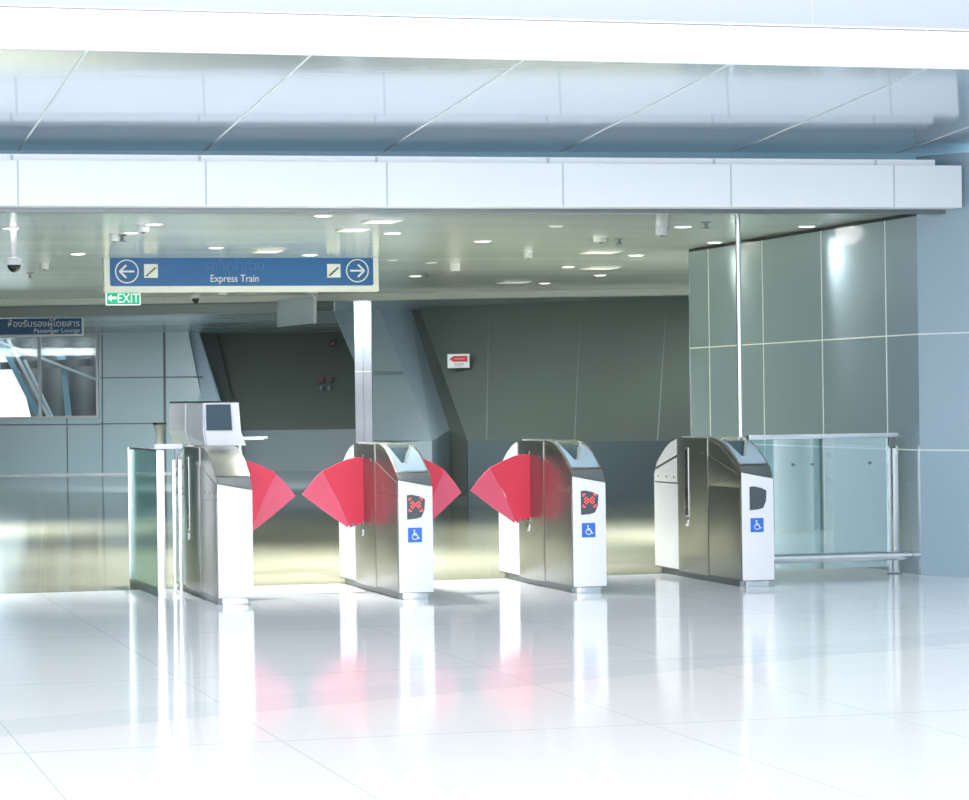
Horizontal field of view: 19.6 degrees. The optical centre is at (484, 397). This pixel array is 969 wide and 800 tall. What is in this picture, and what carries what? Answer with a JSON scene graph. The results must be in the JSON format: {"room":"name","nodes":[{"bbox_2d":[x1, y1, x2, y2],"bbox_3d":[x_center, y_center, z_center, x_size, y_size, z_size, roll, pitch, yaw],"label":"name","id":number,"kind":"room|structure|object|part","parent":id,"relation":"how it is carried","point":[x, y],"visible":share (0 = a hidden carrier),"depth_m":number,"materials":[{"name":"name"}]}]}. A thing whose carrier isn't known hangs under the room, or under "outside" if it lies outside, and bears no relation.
{"room":"railway station","nodes":[
{"label":"railway station","id":0,"kind":"room"},
{"bbox_2d":[54,350,71,415],"bbox_3d":[-9.118,0.224,61.000,0.518,2.549,0.200,-1,0,0],"label":"strut","id":1,"kind":"object","parent":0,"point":[60,355],"visible":0.5,"depth_m":60.91,"materials":[{"name":"blue paint"}]},
{"bbox_2d":[0,331,202,473],"bbox_3d":[-8.075,0.120,54.920,5.201,2.783,0.260,-1,0,0],"label":"wall","id":2,"kind":"structure","parent":0,"point":[141,373],"depth_m":54.80,"materials":[{"name":"grey"}]},
{"bbox_2d":[0,334,98,418],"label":"window","id":3,"kind":"structure","parent":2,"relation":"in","point":[82,389],"depth_m":62.00,"materials":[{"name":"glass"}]},
{"bbox_2d":[0,472,171,475],"bbox_3d":[-8.064,1.492,54.790,5.186,0.035,0.020,-1,0,0],"label":"baseboard","id":4,"kind":"structure","parent":2,"relation":"attached to","point":[133,472],"depth_m":54.78,"materials":[{"name":"silver metal"}]},
{"bbox_2d":[190,333,232,400],"bbox_3d":[-5.363,0.008,55.485,0.855,2.929,2.468,-1,0,-17],"label":"wall","id":5,"kind":"structure","parent":0,"point":[214,384],"depth_m":55.58,"materials":[{"name":"grey paint"}]},
{"bbox_2d":[217,332,355,429],"bbox_3d":[-4.511,-0.339,56.650,4.587,1.960,2.170,-1,0,10],"label":"wall","id":6,"kind":"structure","parent":0,"point":[272,377],"depth_m":56.51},
{"bbox_2d":[317,376,323,382],"bbox_3d":[-3.280,-0.370,55.998,0.130,0.120,0.035,-1,0,0],"label":"notice","id":7,"kind":"object","parent":6,"relation":"attached to","point":[320,379],"visible":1,"depth_m":55.99,"materials":[{"name":"red plastic"}]},
{"bbox_2d":[325,377,331,381],"bbox_3d":[-3.114,-0.370,55.998,0.130,0.100,0.035,-1,0,0],"label":"notice","id":8,"kind":"object","parent":6,"relation":"attached to","point":[328,379],"visible":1,"depth_m":55.99,"materials":[{"name":"red"}]},
{"bbox_2d":[329,339,335,346],"bbox_3d":[-3.089,-1.118,56.883,0.132,0.152,0.065,-1,0,0],"label":"fire alarm","id":9,"kind":"object","parent":6,"relation":"attached to","point":[332,342],"visible":1,"depth_m":56.88,"materials":[{"name":"red plastic"}]},
{"bbox_2d":[236,429,355,470],"bbox_3d":[-4.260,1.048,55.579,3.777,0.820,0.441,-1,0,11],"label":"wall","id":10,"kind":"structure","parent":0,"point":[283,450],"depth_m":55.44,"materials":[{"name":"grey"}]},
{"bbox_2d":[333,309,466,494],"bbox_3d":[-1.338,-0.054,41.982,1.502,2.943,3.467,-1,0,-13],"label":"wall","id":11,"kind":"structure","parent":0,"point":[413,403],"depth_m":41.47,"materials":[{"name":"grey paint"}]},
{"bbox_2d":[0,213,901,339],"bbox_3d":[-2.770,-1.443,38.561,25.500,0.200,41.879,-1,0,0],"label":"ceiling","id":12,"kind":"structure","parent":0,"point":[443,239],"depth_m":25.71,"materials":[{"name":"paint"}]},
{"bbox_2d":[2,227,19,228],"bbox_3d":[-3.698,-1.326,21.870,0.143,0.008,0.143,-1,0,0],"label":"recessed light","id":13,"kind":"object","parent":12,"relation":"in","point":[3,227],"visible":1,"depth_m":21.85,"materials":[{"name":"white plastic"}]},
{"bbox_2d":[5,229,22,271],"bbox_3d":[-3.683,-1.156,21.912,0.133,0.348,0.133,-1,0,0],"label":"dome camera","id":14,"kind":"object","parent":12,"relation":"attached to","point":[13,263],"visible":1,"depth_m":21.89,"materials":[{"name":"white plastic"}]},
{"bbox_2d":[0,317,83,336],"bbox_3d":[-6.619,-1.089,40.496,1.620,0.404,0.099,-1,0,-4],"label":"sign","id":15,"kind":"object","parent":12,"relation":"hanging from","point":[9,327],"visible":1,"depth_m":40.46,"materials":[{"name":"blue"}]},
{"bbox_2d":[40,263,48,269],"bbox_3d":[-4.308,-1.286,27.418,0.088,0.073,0.088,-1,0,0],"label":"ceiling speaker","id":16,"kind":"object","parent":12,"relation":"attached to","point":[44,266],"visible":1,"depth_m":27.38,"materials":[{"name":"white plastic"}]},
{"bbox_2d":[110,234,118,242],"bbox_3d":[-3.025,-1.304,22.866,0.074,0.071,0.074,-1,0,0],"label":"ceiling speaker","id":17,"kind":"object","parent":12,"relation":"attached to","point":[113,237],"visible":1,"depth_m":22.83,"materials":[{"name":"white plastic"}]},
{"bbox_2d":[138,225,149,233],"bbox_3d":[-2.649,-1.310,21.758,0.093,0.068,0.093,-1,0,0],"label":"ceiling speaker","id":18,"kind":"object","parent":12,"relation":"attached to","point":[141,228],"visible":1,"depth_m":21.72,"materials":[{"name":"white plastic"}]},
{"bbox_2d":[144,223,163,224],"bbox_3d":[-2.553,-1.342,21.629,0.150,0.008,0.150,-1,0,0],"label":"recessed light","id":19,"kind":"object","parent":12,"relation":"in","point":[146,223],"visible":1,"depth_m":21.59,"materials":[{"name":"white plastic"}]},
{"bbox_2d":[0,301,334,317],"bbox_3d":[-4.576,-1.203,37.061,5.230,0.229,0.199,-1,0,5],"label":"trim","id":20,"kind":"structure","parent":12,"relation":"attached to","point":[324,306],"depth_m":36.96,"materials":[{"name":"grey metal"}]},
{"bbox_2d":[191,293,199,302],"bbox_3d":[-3.532,-1.244,34.228,0.110,0.177,0.110,-1,0,0],"label":"dome camera","id":21,"kind":"object","parent":12,"relation":"attached to","point":[195,297],"visible":0.77,"depth_m":34.19,"materials":[{"name":"white plastic"}]},
{"bbox_2d":[218,292,227,295],"bbox_3d":[-3.207,-1.293,34.340,0.123,0.088,0.123,-1,0,0],"label":"ceiling speaker","id":22,"kind":"object","parent":12,"relation":"attached to","point":[219,293],"visible":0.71,"depth_m":34.29,"materials":[{"name":"white plastic"}]},
{"bbox_2d":[102,258,378,292],"bbox_3d":[-2.339,-1.189,27.033,2.676,0.333,0.140,-1,0,-15],"label":"hanging sign","id":23,"kind":"object","parent":12,"relation":"hanging from","point":[120,275],"visible":1,"depth_m":26.96,"materials":[{"name":"blue"}]},
{"bbox_2d":[105,293,140,304],"bbox_3d":[-3.485,-0.970,26.997,0.334,0.152,0.047,-1,0,-15],"label":"exit sign","id":24,"kind":"object","parent":23,"relation":"hanging from","point":[110,298],"visible":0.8,"depth_m":26.97,"materials":[{"name":"green plastic"}]},
{"bbox_2d":[250,250,283,252],"bbox_3d":[-1.998,-1.346,25.722,0.248,0.015,0.400,-1,0,-15],"label":"recessed light","id":25,"kind":"object","parent":12,"relation":"in","point":[255,251],"visible":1,"depth_m":25.59,"materials":[{"name":"white plastic"}]},
{"bbox_2d":[253,251,281,252],"bbox_3d":[-1.998,-1.340,25.722,0.223,0.003,0.320,-1,0,-15],"label":"diffuser","id":26,"kind":"object","parent":25,"relation":"attached to","point":[253,251],"depth_m":25.63,"materials":[{"name":"white plastic"}]},
{"bbox_2d":[277,292,317,326],"bbox_3d":[-2.403,-1.132,35.506,0.157,0.431,1.179,-1,0,-31],"label":"sign","id":27,"kind":"object","parent":12,"relation":"hanging from","point":[298,311],"visible":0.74,"depth_m":35.44,"materials":[{"name":"grey metal"}]},
{"bbox_3d":[-2.127,-1.103,35.020,0.023,0.344,0.060,-1,0,0],"label":"edge frame","id":28,"kind":"part","parent":27,"relation":"part of","materials":[{"name":"grey metal"}]},
{"bbox_2d":[314,215,332,216],"bbox_3d":[-1.206,-1.360,20.913,0.145,0.008,0.145,-1,0,0],"label":"recessed light","id":29,"kind":"object","parent":12,"relation":"in","point":[314,215],"visible":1,"depth_m":20.90,"materials":[{"name":"white plastic"}]},
{"bbox_2d":[0,288,688,306],"bbox_3d":[-2.199,-1.307,36.625,10.006,0.084,0.249,-1,0,5],"label":"trim","id":30,"kind":"structure","parent":12,"relation":"attached to","point":[679,291],"depth_m":36.45,"materials":[{"name":"silver metal"}]},
{"bbox_2d":[335,227,372,231],"bbox_3d":[-1.059,-1.358,22.629,0.226,0.015,0.400,-1,0,-15],"label":"recessed light","id":31,"kind":"object","parent":12,"relation":"in","point":[346,229],"visible":1,"depth_m":22.49,"materials":[{"name":"white plastic"}]},
{"bbox_2d":[338,229,369,231],"bbox_3d":[-1.058,-1.352,22.629,0.204,0.003,0.320,-1,0,-15],"label":"diffuser","id":32,"kind":"object","parent":31,"relation":"attached to","point":[339,230],"depth_m":22.59,"materials":[{"name":"white plastic"}]},
{"bbox_2d":[360,219,403,223],"bbox_3d":[-0.791,-1.362,21.603,0.255,0.015,0.400,-1,0,-15],"label":"recessed light","id":33,"kind":"object","parent":12,"relation":"in","point":[370,221],"visible":1,"depth_m":21.50,"materials":[{"name":"white plastic"}]},
{"bbox_2d":[363,221,399,223],"bbox_3d":[-0.791,-1.356,21.603,0.229,0.003,0.320,-1,0,-15],"label":"diffuser","id":34,"kind":"object","parent":33,"relation":"attached to","point":[364,222],"depth_m":21.61,"materials":[{"name":"white plastic"}]},
{"bbox_2d":[450,263,459,271],"bbox_3d":[-0.301,-1.331,28.646,0.102,0.091,0.102,-1,0,0],"label":"ceiling speaker","id":35,"kind":"object","parent":12,"relation":"attached to","point":[454,267],"visible":1,"depth_m":28.60,"materials":[{"name":"white plastic"}]},
{"bbox_2d":[496,281,531,283],"bbox_3d":[0.348,-1.377,33.369,0.334,0.015,0.400,-1,0,-15],"label":"recessed light","id":36,"kind":"object","parent":12,"relation":"in","point":[502,282],"visible":1,"depth_m":33.23,"materials":[{"name":"white plastic"}]},
{"bbox_2d":[498,282,528,283],"bbox_3d":[0.348,-1.371,33.369,0.300,0.003,0.320,-1,0,-15],"label":"diffuser","id":37,"kind":"object","parent":36,"relation":"attached to","point":[498,282],"depth_m":33.29,"materials":[{"name":"white plastic"}]},
{"bbox_2d":[524,252,532,259],"bbox_3d":[0.418,-1.350,26.576,0.085,0.071,0.085,-1,0,0],"label":"ceiling speaker","id":38,"kind":"object","parent":12,"relation":"attached to","point":[528,255],"visible":1,"depth_m":26.54,"materials":[{"name":"white plastic"}]},
{"bbox_2d":[593,238,606,243],"bbox_3d":[1.006,-1.369,24.390,0.122,0.049,0.122,-1,0,0],"label":"ceiling speaker","id":39,"kind":"object","parent":12,"relation":"attached to","point":[599,240],"visible":1,"depth_m":24.34,"materials":[{"name":"white plastic"}]},
{"bbox_2d":[580,267,620,269],"bbox_3d":[1.243,-1.389,29.995,0.343,0.015,0.400,-1,0,-15],"label":"recessed light","id":40,"kind":"object","parent":12,"relation":"in","point":[586,268],"visible":1,"depth_m":29.89,"materials":[{"name":"white plastic"}]},
{"bbox_2d":[582,268,616,269],"bbox_3d":[1.243,-1.383,29.995,0.308,0.003,0.320,-1,0,-15],"label":"diffuser","id":41,"kind":"object","parent":40,"relation":"attached to","point":[582,268],"depth_m":29.96,"materials":[{"name":"white plastic"}]},
{"bbox_2d":[579,250,623,253],"bbox_3d":[1.109,-1.388,26.664,0.324,0.015,0.400,-1,0,-15],"label":"recessed light","id":42,"kind":"object","parent":12,"relation":"in","point":[590,251],"visible":1,"depth_m":26.54,"materials":[{"name":"white plastic"}]},
{"bbox_2d":[582,252,618,253],"bbox_3d":[1.110,-1.382,26.664,0.291,0.003,0.320,-1,0,-15],"label":"diffuser","id":43,"kind":"object","parent":42,"relation":"attached to","point":[582,252],"depth_m":26.61,"materials":[{"name":"white plastic"}]},
{"bbox_2d":[656,226,667,236],"bbox_3d":[1.441,-1.356,22.784,0.098,0.087,0.098,-1,0,0],"label":"ceiling speaker","id":44,"kind":"object","parent":12,"relation":"attached to","point":[660,230],"visible":1,"depth_m":22.74,"materials":[{"name":"white plastic"}]},
{"bbox_2d":[674,226,691,227],"bbox_3d":[1.622,-1.398,22.877,0.150,0.008,0.150,-1,0,0],"label":"recessed light","id":45,"kind":"object","parent":12,"relation":"in","point":[674,226],"visible":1,"depth_m":22.85,"materials":[{"name":"white plastic"}]},
{"bbox_2d":[701,222,710,228],"bbox_3d":[1.767,-1.376,22.336,0.080,0.056,0.080,-1,0,0],"label":"sprinkler","id":46,"kind":"object","parent":12,"relation":"attached to","point":[706,223],"visible":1,"depth_m":22.32,"materials":[{"name":"silver metal"}]},
{"bbox_2d":[465,435,467,485],"bbox_3d":[7.099,-0.086,44.750,17.800,2.780,0.300,-1,0,0],"label":"wall","id":47,"kind":"structure","parent":0,"point":[465,435],"depth_m":44.60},
{"bbox_2d":[0,471,968,799],"bbox_3d":[-1.979,1.577,30.500,56.000,0.300,89.000,-1,0,0],"label":"floor","id":48,"kind":"structure","parent":0,"point":[835,681],"depth_m":14.11,"materials":[{"name":"tile"}]},
{"bbox_2d":[127,447,165,597],"bbox_3d":[-2.515,0.903,20.771,0.056,1.062,1.442,-1,0,-16],"label":"glass barrier","id":49,"kind":"object","parent":48,"relation":"on","point":[160,592],"visible":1,"depth_m":20.09,"materials":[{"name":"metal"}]},
{"bbox_3d":[-2.708,0.907,21.454,0.040,1.060,0.022,-1,0,-16],"label":"post","id":50,"kind":"part","parent":49,"relation":"part of","materials":[{"name":"metal"}]},
{"bbox_3d":[-2.508,1.409,20.772,0.036,0.050,1.396,-1,0,-16],"label":"rail","id":51,"kind":"part","parent":49,"relation":"part of","materials":[{"name":"silver metal"}]},
{"bbox_3d":[-2.522,0.379,20.772,0.024,0.014,1.396,-1,0,-16],"label":"rail","id":52,"kind":"part","parent":49,"relation":"part of","materials":[{"name":"silver metal"}]},
{"bbox_3d":[-2.321,0.904,20.089,0.056,1.055,0.024,-1,0,-16],"label":"post","id":53,"kind":"part","parent":49,"relation":"part of","materials":[{"name":"metal"}]},
{"bbox_2d":[152,422,165,462],"bbox_3d":[-3.127,0.839,27.000,0.136,1.206,0.136,-1,0,0],"label":"ashtray","id":54,"kind":"object","parent":48,"relation":"on","point":[159,427],"visible":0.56,"depth_m":26.97,"materials":[{"name":"grey paint"}]},
{"bbox_2d":[154,444,184,596],"bbox_3d":[-2.262,0.881,20.103,0.205,1.100,0.060,-1,0,-15],"label":"barrier post","id":55,"kind":"object","parent":48,"relation":"on","point":[176,463],"visible":1,"depth_m":20.10,"materials":[{"name":"metal"}]},
{"bbox_3d":[-2.272,0.348,20.104,0.200,0.034,0.040,-1,0,-15],"label":"rail","id":56,"kind":"part","parent":55,"relation":"part of","materials":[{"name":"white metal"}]},
{"bbox_2d":[176,445,294,604],"bbox_3d":[-1.767,0.881,20.262,0.714,1.085,2.004,-1,0,-15],"label":"gate","id":57,"kind":"object","parent":48,"relation":"on","point":[226,496],"visible":0.9,"depth_m":19.56,"materials":[{"name":"metal"}]},
{"bbox_3d":[-2.254,0.867,20.788,0.006,1.017,0.688,-1,0,-15],"label":"panel","id":58,"kind":"part","parent":57,"relation":"part of","materials":[{"name":"silver metal"}]},
{"bbox_3d":[-2.152,0.694,20.325,0.004,0.530,0.090,-1,0,-15],"label":"slot trim","id":59,"kind":"part","parent":57,"relation":"part of","materials":[{"name":"silver metal"}]},
{"bbox_2d":[169,401,245,445],"bbox_3d":[-1.958,0.182,20.631,0.455,0.319,1.543,-1,0,-18],"label":"ticket machine","id":60,"kind":"object","parent":57,"relation":"on","point":[203,423],"visible":0.99,"depth_m":20.05,"materials":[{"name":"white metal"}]},
{"bbox_3d":[-2.285,0.192,20.971,0.039,0.307,0.621,-1,0,-18],"label":"panel","id":61,"kind":"part","parent":60,"relation":"part of","materials":[{"name":"silver metal"}]},
{"bbox_3d":[-2.094,0.190,20.357,0.026,0.307,0.633,-1,0,-18],"label":"panel","id":62,"kind":"part","parent":60,"relation":"part of","materials":[{"name":"silver metal"}]},
{"bbox_3d":[-1.991,0.029,20.666,0.394,0.012,1.451,-1,0,-17],"label":"lid","id":63,"kind":"part","parent":60,"relation":"part of","materials":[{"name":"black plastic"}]},
{"bbox_2d":[238,436,267,454],"bbox_3d":[-1.905,0.870,22.600,0.299,1.111,0.400,-1,0,0],"label":"shelf","id":64,"kind":"object","parent":60,"relation":"attached to","point":[240,448],"visible":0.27,"depth_m":22.40,"materials":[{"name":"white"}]},
{"bbox_3d":[-1.901,0.325,22.600,0.274,0.020,0.400,-1,0,0],"label":"shelf","id":65,"kind":"part","parent":64,"relation":"part of","materials":[{"name":"white"}]},
{"bbox_3d":[-1.925,0.924,19.563,0.006,0.895,0.688,-1,0,-15],"label":"panel","id":66,"kind":"part","parent":57,"relation":"part of","materials":[{"name":"metal"}]},
{"bbox_2d":[201,446,251,489],"bbox_3d":[-1.808,0.487,19.574,0.242,0.294,0.691,-1,0,-15],"label":"hood","id":67,"kind":"object","parent":57,"relation":"attached to","point":[222,467],"depth_m":19.45,"materials":[{"name":"metal"}]},
{"bbox_3d":[-1.713,0.981,19.244,0.244,0.784,0.010,-1,0,-15],"label":"panel","id":68,"kind":"part","parent":57,"relation":"part of","materials":[{"name":"white ceramic"}]},
{"bbox_2d":[354,302,372,442],"bbox_3d":[-1.704,0.033,39.556,0.240,2.780,0.128,-1,0,0],"label":"column","id":69,"kind":"structure","parent":48,"relation":"on","point":[362,323],"depth_m":39.50,"materials":[{"name":"metal"}]},
{"bbox_2d":[302,442,460,599],"bbox_3d":[-0.791,0.868,20.467,0.968,1.085,1.982,-1,0,-33],"label":"gate","id":70,"kind":"object","parent":48,"relation":"on","point":[389,496],"visible":1,"depth_m":20.09,"materials":[{"name":"metal"}]},
{"bbox_3d":[-1.020,0.850,21.082,0.006,1.017,0.688,-1,0,-15],"label":"panel","id":71,"kind":"part","parent":70,"relation":"part of","materials":[{"name":"white metal"}]},
{"bbox_2d":[343,442,388,460],"bbox_3d":[-0.913,0.475,21.134,0.242,0.294,0.691,-1,0,-15],"label":"hood","id":72,"kind":"object","parent":70,"relation":"attached to","point":[352,451],"depth_m":20.90,"materials":[{"name":"metal"}]},
{"bbox_3d":[-0.691,0.907,19.857,0.006,0.895,0.688,-1,0,-15],"label":"panel","id":73,"kind":"part","parent":70,"relation":"part of","materials":[{"name":"silver metal"}]},
{"bbox_2d":[376,443,431,485],"bbox_3d":[-0.574,0.470,19.868,0.242,0.294,0.691,-1,0,-15],"label":"hood","id":74,"kind":"object","parent":70,"relation":"attached to","point":[397,464],"depth_m":19.75,"materials":[{"name":"silver metal"}]},
{"bbox_3d":[-0.479,0.964,19.538,0.244,0.784,0.010,-1,0,-15],"label":"panel","id":75,"kind":"part","parent":70,"relation":"part of","materials":[{"name":"white ceramic"}]},
{"bbox_2d":[470,439,606,593],"bbox_3d":[0.272,0.854,20.812,0.738,1.085,2.013,-1,0,-15],"label":"gate","id":76,"kind":"object","parent":48,"relation":"on","point":[548,495],"visible":1,"depth_m":20.42,"materials":[{"name":"metal"}]},
{"bbox_3d":[0.230,0.955,21.837,0.244,0.784,0.010,-1,0,-15],"label":"panel","id":77,"kind":"part","parent":76,"relation":"part of","materials":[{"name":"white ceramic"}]},
{"bbox_3d":[0.205,0.834,21.455,0.006,1.017,0.688,-1,0,-15],"label":"panel","id":78,"kind":"part","parent":76,"relation":"part of","materials":[{"name":"white metal"}]},
{"bbox_2d":[503,439,551,459],"bbox_3d":[0.312,0.458,21.507,0.242,0.294,0.691,-1,0,-15],"label":"hood","id":79,"kind":"object","parent":76,"relation":"attached to","point":[515,449],"depth_m":21.29,"materials":[{"name":"metal"}]},
{"bbox_3d":[0.534,0.890,20.230,0.006,0.895,0.688,-1,0,-15],"label":"panel","id":80,"kind":"part","parent":76,"relation":"part of","materials":[{"name":"metal"}]},
{"bbox_2d":[545,440,604,481],"bbox_3d":[0.651,0.454,20.241,0.242,0.294,0.691,-1,0,-15],"label":"hood","id":81,"kind":"object","parent":76,"relation":"attached to","point":[565,460],"depth_m":20.14,"materials":[{"name":"silver metal"}]},
{"bbox_3d":[0.746,0.948,19.911,0.244,0.784,0.010,-1,0,-15],"label":"panel","id":82,"kind":"part","parent":76,"relation":"part of","materials":[{"name":"white ceramic"}]},
{"bbox_2d":[654,436,773,586],"bbox_3d":[1.727,0.834,21.298,0.290,1.085,2.010,-1,0,-15],"label":"gate","id":83,"kind":"object","parent":48,"relation":"on","point":[714,509],"visible":1,"depth_m":20.86,"materials":[{"name":"metal"}]},
{"bbox_3d":[1.469,0.938,22.264,0.244,0.784,0.010,-1,0,-15],"label":"panel","id":84,"kind":"part","parent":83,"relation":"part of","materials":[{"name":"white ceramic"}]},
{"bbox_3d":[1.444,0.817,21.882,0.006,1.017,0.688,-1,0,-15],"label":"panel","id":85,"kind":"part","parent":83,"relation":"part of","materials":[{"name":"white metal"}]},
{"bbox_2d":[654,436,710,471],"bbox_3d":[1.551,0.441,21.934,0.242,0.294,0.691,-1,0,-15],"label":"hood","id":86,"kind":"object","parent":83,"relation":"attached to","point":[671,458],"depth_m":21.79,"materials":[{"name":"metal"}]},
{"bbox_3d":[1.546,0.644,21.419,0.004,0.530,0.090,-1,0,-15],"label":"slot trim","id":87,"kind":"part","parent":83,"relation":"part of","materials":[{"name":"silver metal"}]},
{"bbox_3d":[1.773,0.874,20.657,0.006,0.895,0.688,-1,0,-15],"label":"panel","id":88,"kind":"part","parent":83,"relation":"part of","materials":[{"name":"metal"}]},
{"bbox_2d":[709,437,772,477],"bbox_3d":[1.890,0.437,20.668,0.242,0.294,0.691,-1,0,-15],"label":"hood","id":89,"kind":"object","parent":83,"relation":"attached to","point":[729,457],"depth_m":20.58,"materials":[{"name":"silver metal"}]},
{"bbox_3d":[1.985,0.931,20.338,0.244,0.784,0.010,-1,0,-15],"label":"panel","id":90,"kind":"part","parent":83,"relation":"part of","materials":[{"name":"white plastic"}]},
{"bbox_2d":[735,214,743,437],"bbox_3d":[1.945,-0.016,21.300,0.042,2.780,0.042,-1,0,0],"label":"steel pole","id":91,"kind":"object","parent":48,"relation":"on","point":[737,216],"visible":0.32,"depth_m":21.28,"materials":[{"name":"silver metal"}]},
{"bbox_2d":[747,433,911,573],"bbox_3d":[2.644,0.819,21.432,1.302,1.090,0.109,-1,0,-15],"label":"glass railing","id":92,"kind":"object","parent":48,"relation":"on","point":[895,555],"visible":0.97,"depth_m":21.51,"materials":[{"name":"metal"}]},
{"bbox_3d":[2.591,0.292,21.445,1.220,0.035,0.060,-1,0,-15],"label":"rail","id":93,"kind":"part","parent":92,"relation":"part of","materials":[{"name":"metal"}]},
{"bbox_3d":[2.559,0.809,21.434,1.138,0.992,0.012,-1,0,-15],"label":"glass panel","id":94,"kind":"part","parent":92,"relation":"part of","materials":[{"name":"clear glass"}]},
{"bbox_3d":[2.655,1.219,21.412,1.302,0.067,0.067,-1,0,-15],"label":"rail","id":95,"kind":"part","parent":92,"relation":"part of","materials":[{"name":"metal"}]},
{"bbox_3d":[3.123,0.863,21.585,0.024,0.990,0.024,-1,0,-15],"label":"post","id":96,"kind":"part","parent":92,"relation":"part of","materials":[{"name":"metal"}]},
{"bbox_3d":[3.170,0.862,21.598,0.046,0.990,0.024,-1,0,-15],"label":"post","id":97,"kind":"part","parent":92,"relation":"part of","materials":[{"name":"metal"}]},
{"bbox_2d":[0,0,968,31],"bbox_3d":[-2.063,-3.612,16.686,13.739,2.920,0.550,-1,0,-16],"label":"wall","id":98,"kind":"structure","parent":0,"point":[947,14],"depth_m":17.61,"materials":[{"name":"grey"}]},
{"bbox_2d":[0,49,968,152],"bbox_3d":[-2.658,-1.935,18.948,13.812,0.482,5.198,-1,0,-16],"label":"ceiling","id":99,"kind":"structure","parent":98,"relation":"attached to","point":[50,99],"depth_m":18.73,"materials":[{"name":"white paint"}]},
{"bbox_2d":[0,4,968,69],"bbox_3d":[-1.994,-2.161,16.517,13.739,0.255,0.203,-1,0,-16],"label":"ceiling light","id":100,"kind":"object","parent":98,"relation":"attached to","point":[27,27],"depth_m":16.97,"materials":[{"name":"white"}]},
{"bbox_2d":[420,296,689,499],"bbox_3d":[1.537,-0.011,39.325,8.179,2.780,1.622,-1,0,42],"label":"wall","id":101,"kind":"structure","parent":0,"point":[615,369],"depth_m":39.42,"materials":[{"name":"grey"}]},
{"bbox_2d":[447,354,469,367],"bbox_3d":[-0.378,-0.538,40.744,0.320,0.204,0.042,-1,0,0],"label":"arrow sign","id":102,"kind":"object","parent":101,"relation":"attached to","point":[454,360],"visible":1,"depth_m":40.73,"materials":[{"name":"white"}]},
{"bbox_2d":[688,251,690,435],"bbox_3d":[8.956,-0.111,26.650,13.980,2.780,0.300,-1,0,0],"label":"wall","id":103,"kind":"structure","parent":0,"point":[688,251],"depth_m":26.75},
{"bbox_2d":[689,214,920,574],"bbox_3d":[2.873,-0.027,23.966,0.504,2.776,5.186,-1,0,-15],"label":"wall","id":104,"kind":"structure","parent":0,"point":[830,314],"depth_m":23.24,"materials":[{"name":"grey"}]},
{"bbox_2d":[916,152,968,576],"bbox_3d":[4.105,-0.255,20.497,0.698,3.200,2.293,-1,0,-24],"label":"wall","id":105,"kind":"structure","parent":0,"point":[942,239],"depth_m":21.23,"materials":[{"name":"white"}]},
{"bbox_2d":[0,150,951,159],"bbox_3d":[-4.259,-1.838,19.881,16.471,0.610,0.100,-1,0,-13],"label":"trim","id":106,"kind":"structure","parent":105,"relation":"attached to","point":[744,155],"depth_m":20.89,"materials":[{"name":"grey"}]},
{"bbox_2d":[0,154,961,213],"bbox_3d":[-4.310,-1.487,19.343,16.121,0.390,0.323,-1,0,-13],"label":"beam","id":107,"kind":"structure","parent":105,"relation":"attached to","point":[29,183],"depth_m":20.17,"materials":[{"name":"grey"}]},
{"label":"outside","id":108,"kind":"structure","parent":0,"visible":0},
{"bbox_2d":[0,339,95,416],"bbox_3d":[-9.509,-0.423,60.510,2.501,2.693,0.620,-1,0,0],"label":"roof truss","id":109,"kind":"object","parent":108,"point":[10,364],"visible":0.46,"depth_m":60.51,"materials":[{"name":"white metal"}]},
{"bbox_3d":[-9.449,-0.828,60.220,2.371,1.003,0.040,-1,0,0],"label":"tie rod","id":110,"kind":"part","parent":109,"relation":"part of","materials":[{"name":"white metal"}]}
]}

